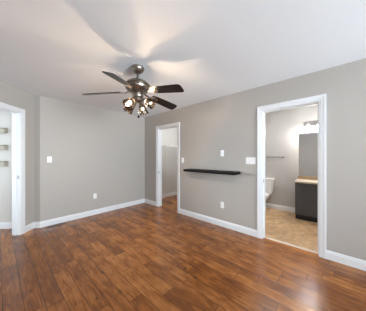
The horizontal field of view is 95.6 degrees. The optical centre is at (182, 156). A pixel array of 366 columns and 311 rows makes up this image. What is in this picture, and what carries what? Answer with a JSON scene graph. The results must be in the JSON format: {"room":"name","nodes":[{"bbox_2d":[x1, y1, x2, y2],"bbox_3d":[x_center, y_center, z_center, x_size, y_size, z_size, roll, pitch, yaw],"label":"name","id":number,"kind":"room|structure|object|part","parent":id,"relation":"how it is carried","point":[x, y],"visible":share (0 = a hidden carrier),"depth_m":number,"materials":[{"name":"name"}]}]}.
{"room":"empty bedroom","nodes":[
{"label":"empty bedroom","id":0,"kind":"room"},
{"bbox_2d":[0,110,11,221],"bbox_3d":[-3.599,0.085,3.073,1.493,2.440,0.120,0,0,-3],"label":"wall","id":1,"kind":"structure","parent":0,"point":[5,117],"depth_m":3.03,"materials":[{"name":"grey paint"}]},
{"bbox_2d":[0,145,7,149],"bbox_3d":[-3.571,-0.171,2.973,0.758,0.087,0.082,0,0,-3],"label":"wall ledge","id":2,"kind":"object","parent":1,"relation":"attached to","point":[2,147],"visible":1,"depth_m":2.97,"materials":[{"name":"brown laminate"}]},
{"bbox_2d":[0,161,7,165],"bbox_3d":[-3.571,0.123,2.973,0.758,0.087,0.082,0,0,-3],"label":"wall ledge","id":3,"kind":"object","parent":1,"relation":"attached to","point":[2,163],"visible":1,"depth_m":2.96,"materials":[{"name":"brown laminate"}]},
{"bbox_2d":[0,128,7,132],"bbox_3d":[-3.571,-0.474,2.973,0.758,0.087,0.082,0,0,-3],"label":"wall ledge","id":4,"kind":"object","parent":1,"relation":"attached to","point":[2,130],"visible":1,"depth_m":2.96,"materials":[{"name":"brown laminate"}]},
{"bbox_2d":[0,222,11,228],"bbox_3d":[-3.602,1.249,3.005,1.480,0.112,0.015,0,0,-3],"label":"baseboard","id":5,"kind":"structure","parent":1,"relation":"attached to","point":[3,225],"depth_m":3.02,"materials":[{"name":"white wood"}]},
{"bbox_2d":[0,81,33,225],"bbox_3d":[-2.715,0.085,1.981,0.060,2.440,2.157,0,0,-3],"label":"wall","id":6,"kind":"structure","parent":0,"point":[11,95],"depth_m":2.92,"materials":[{"name":"grey paint"}]},
{"bbox_2d":[0,102,24,234],"bbox_3d":[-2.767,0.247,2.392,0.160,2.115,0.920,0,0,-3],"label":"door frame","id":7,"kind":"structure","parent":6,"relation":"in","point":[18,114],"depth_m":2.77,"materials":[{"name":"white wood"}]},
{"bbox_2d":[25,222,33,232],"bbox_3d":[-2.677,1.249,1.983,0.015,0.112,2.157,0,0,-3],"label":"baseboard","id":8,"kind":"structure","parent":6,"relation":"attached to","point":[30,226],"depth_m":2.94,"materials":[{"name":"white wood"}]},
{"bbox_2d":[34,95,176,221],"bbox_3d":[-1.238,0.085,4.715,0.120,2.440,4.475,0,0,42],"label":"wall","id":9,"kind":"structure","parent":0,"point":[92,150],"depth_m":3.66,"materials":[{"name":"grey paint"}]},
{"bbox_2d":[47,156,51,162],"bbox_3d":[-2.542,0.048,3.162,0.012,0.115,0.070,0,0,42],"label":"light switch","id":10,"kind":"object","parent":9,"relation":"attached to","point":[49,159],"visible":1,"depth_m":3.16,"materials":[{"name":"white plastic"}]},
{"bbox_2d":[34,199,144,227],"bbox_3d":[-1.917,1.249,3.913,0.090,0.112,2.375,0,0,42],"label":"baseboard","id":11,"kind":"structure","parent":9,"relation":"attached to","point":[45,223],"depth_m":3.59,"materials":[{"name":"white wood"}]},
{"bbox_2d":[162,191,176,197],"bbox_3d":[-0.395,1.249,5.554,0.015,0.112,1.860,0,0,42],"label":"baseboard","id":12,"kind":"structure","parent":9,"relation":"attached to","point":[172,193],"depth_m":5.49,"materials":[{"name":"white wood"}]},
{"bbox_2d":[0,0,365,117],"bbox_3d":[-0.208,-1.185,1.625,10.740,0.100,7.700,0,0,42],"label":"ceiling","id":13,"kind":"structure","parent":0,"point":[56,49],"depth_m":1.69,"materials":[{"name":"white paint"}]},
{"bbox_2d":[82,64,183,117],"bbox_3d":[-0.601,-0.816,2.086,1.226,0.638,1.226,0,0,0],"label":"ceiling fan","id":14,"kind":"object","parent":13,"relation":"hanging from","point":[138,87],"visible":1,"depth_m":2.03,"materials":[{"name":"silver metal"}]},
{"bbox_3d":[-0.994,-0.780,2.044,0.435,0.086,0.133,0,0,-9],"label":"fan blade","id":15,"kind":"part","parent":14,"relation":"part of","materials":[{"name":"black wood"}]},
{"bbox_3d":[-0.643,-0.780,1.693,0.133,0.086,0.435,0,0,9],"label":"fan blade","id":16,"kind":"part","parent":14,"relation":"part of","materials":[{"name":"black wood"}]},
{"bbox_3d":[-0.697,-0.640,2.174,0.124,0.109,0.124,48,20,20],"label":"lamp shade","id":17,"kind":"part","parent":14,"relation":"part of","materials":[{"name":"clear glass"}]},
{"bbox_3d":[-0.631,-0.650,1.976,0.124,0.124,0.109,0,40,22],"label":"lamp shade","id":18,"kind":"part","parent":14,"relation":"part of","materials":[{"name":"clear glass"}]},
{"bbox_2d":[139,103,144,109],"bbox_3d":[-0.543,-0.671,2.198,0.088,0.090,0.085,0,0,42],"label":"bulb","id":19,"kind":"object","parent":14,"relation":"attached to","point":[141,106],"depth_m":2.17,"materials":[{"name":"white glass"}]},
{"bbox_3d":[-0.533,-0.624,2.218,0.124,0.109,0.124,0,32,22],"label":"lamp shade","id":20,"kind":"part","parent":14,"relation":"part of","materials":[{"name":"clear glass"}]},
{"bbox_3d":[-0.422,-0.675,2.063,0.109,0.124,0.124,27,8,15],"label":"lamp shade","id":21,"kind":"part","parent":14,"relation":"part of","materials":[{"name":"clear glass"}]},
{"bbox_3d":[-0.278,-0.780,2.409,0.435,0.086,0.133,0,0,-45],"label":"fan blade","id":22,"kind":"part","parent":14,"relation":"part of","materials":[{"name":"black wood"}]},
{"bbox_3d":[-0.200,-0.780,1.919,0.435,0.086,0.133,0,0,27],"label":"fan blade","id":23,"kind":"part","parent":14,"relation":"part of","materials":[{"name":"black wood"}]},
{"bbox_2d":[0,195,365,310],"bbox_3d":[-0.119,1.355,1.680,10.400,0.101,7.500,0,0,42],"label":"floor","id":24,"kind":"structure","parent":0,"point":[143,256],"depth_m":1.96,"materials":[{"name":"brown wood"}]},
{"bbox_2d":[46,222,64,227],"bbox_3d":[-2.427,1.303,3.172,0.110,0.004,0.280,0,0,42],"label":"floor vent","id":25,"kind":"object","parent":24,"relation":"in","point":[50,226],"visible":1,"depth_m":3.15,"materials":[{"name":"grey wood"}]},
{"bbox_2d":[265,177,274,211],"bbox_3d":[1.896,0.916,4.053,0.472,0.775,0.735,0,0,42],"label":"toilet","id":26,"kind":"object","parent":24,"relation":"on","point":[269,182],"visible":0.25,"depth_m":4.08,"materials":[{"name":"white ceramic"}]},
{"bbox_3d":[2.073,0.745,4.251,0.448,0.350,0.184,0,0,42],"label":"tank","id":27,"kind":"part","parent":26,"relation":"part of","materials":[{"name":"white ceramic"}]},
{"bbox_2d":[295,183,317,222],"bbox_3d":[2.828,0.922,3.371,0.870,0.764,0.506,0,0,42],"label":"vanity cabinet","id":28,"kind":"object","parent":24,"relation":"on","point":[306,195],"visible":0.26,"depth_m":3.37,"materials":[{"name":"grey paint"}]},
{"bbox_2d":[294,176,317,184],"bbox_3d":[2.837,0.490,3.380,0.894,0.100,0.502,0,0,42],"label":"countertop","id":29,"kind":"structure","parent":28,"relation":"on","point":[301,179],"depth_m":3.57,"materials":[{"name":"beige stone"}]},
{"bbox_2d":[145,58,365,260],"bbox_3d":[1.896,0.085,2.129,8.000,2.440,0.060,0,0,42],"label":"wall","id":30,"kind":"structure","parent":0,"point":[228,123],"depth_m":2.74,"materials":[{"name":"grey paint"}]},
{"bbox_2d":[156,122,179,212],"bbox_3d":[-0.352,0.247,4.186,0.857,2.115,0.160,0,0,42],"label":"door frame","id":31,"kind":"structure","parent":30,"relation":"in","point":[159,129],"depth_m":4.38,"materials":[{"name":"white wood"}]},
{"bbox_2d":[183,169,240,174],"bbox_3d":[0.505,0.284,3.169,1.114,0.062,0.250,0,0,42],"label":"floating shelf","id":32,"kind":"object","parent":30,"relation":"attached to","point":[185,170],"visible":1,"depth_m":2.99,"materials":[{"name":"black wood"}]},
{"bbox_2d":[246,157,255,163],"bbox_3d":[1.128,0.062,2.770,0.162,0.115,0.012,0,0,42],"label":"light switch","id":33,"kind":"object","parent":30,"relation":"attached to","point":[249,160],"visible":1,"depth_m":2.76,"materials":[{"name":"white plastic"}]},
{"bbox_2d":[145,199,365,270],"bbox_3d":[1.871,1.249,2.101,8.000,0.112,0.015,0,0,42],"label":"baseboard","id":34,"kind":"structure","parent":30,"relation":"attached to","point":[360,264],"depth_m":2.79,"materials":[{"name":"white wood"}]},
{"bbox_2d":[257,94,325,258],"bbox_3d":[1.569,0.247,2.463,0.848,2.115,0.160,0,0,42],"label":"door frame","id":35,"kind":"structure","parent":30,"relation":"in","point":[320,100],"depth_m":2.27,"materials":[{"name":"white wood"}]},
{"bbox_2d":[265,237,317,253],"bbox_3d":[1.579,1.300,2.474,0.688,0.009,0.040,0,0,42],"label":"trim","id":36,"kind":"structure","parent":30,"relation":"attached to","point":[265,237],"depth_m":2.43,"materials":[{"name":"beige wood"}]},
{"bbox_2d":[265,105,317,207],"bbox_3d":[2.720,0.085,3.902,2.780,2.440,0.120,0,0,42],"label":"wall","id":37,"kind":"structure","parent":0,"point":[282,128],"depth_m":4.04,"materials":[{"name":"grey paint"}]},
{"bbox_2d":[266,203,294,212],"bbox_3d":[2.176,1.249,4.299,1.340,0.112,0.015,0,0,42],"label":"baseboard","id":38,"kind":"structure","parent":37,"relation":"attached to","point":[268,205],"depth_m":4.09,"materials":[{"name":"white wood"}]},
{"bbox_2d":[298,176,317,179],"bbox_3d":[2.997,0.472,3.559,0.894,0.065,0.020,0,0,42],"label":"backsplash","id":39,"kind":"structure","parent":37,"relation":"attached to","point":[299,177],"depth_m":3.72,"materials":[{"name":"beige stone"}]},
{"bbox_2d":[299,128,317,176],"bbox_3d":[2.999,-0.102,3.562,0.854,1.075,0.014,0,0,42],"label":"wall mirror","id":40,"kind":"object","parent":37,"relation":"attached to","point":[308,138],"visible":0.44,"depth_m":3.73,"materials":[{"name":"clear glass"}]},
{"bbox_3d":[2.999,-0.588,3.562,0.854,0.105,0.014,0,0,42],"label":"mirror rail","id":41,"kind":"part","parent":40,"relation":"part of","materials":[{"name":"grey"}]},
{"bbox_2d":[303,120,317,128],"bbox_3d":[2.885,-0.703,3.531,0.540,0.185,0.213,0,0,42],"label":"vanity light","id":42,"kind":"object","parent":37,"relation":"attached to","point":[308,124],"visible":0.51,"depth_m":3.64,"materials":[{"name":"silver metal"}]},
{"bbox_3d":[2.946,-0.745,3.599,0.540,0.100,0.030,0,0,42],"label":"plate","id":43,"kind":"part","parent":42,"relation":"part of","materials":[{"name":"silver metal"}]}
]}

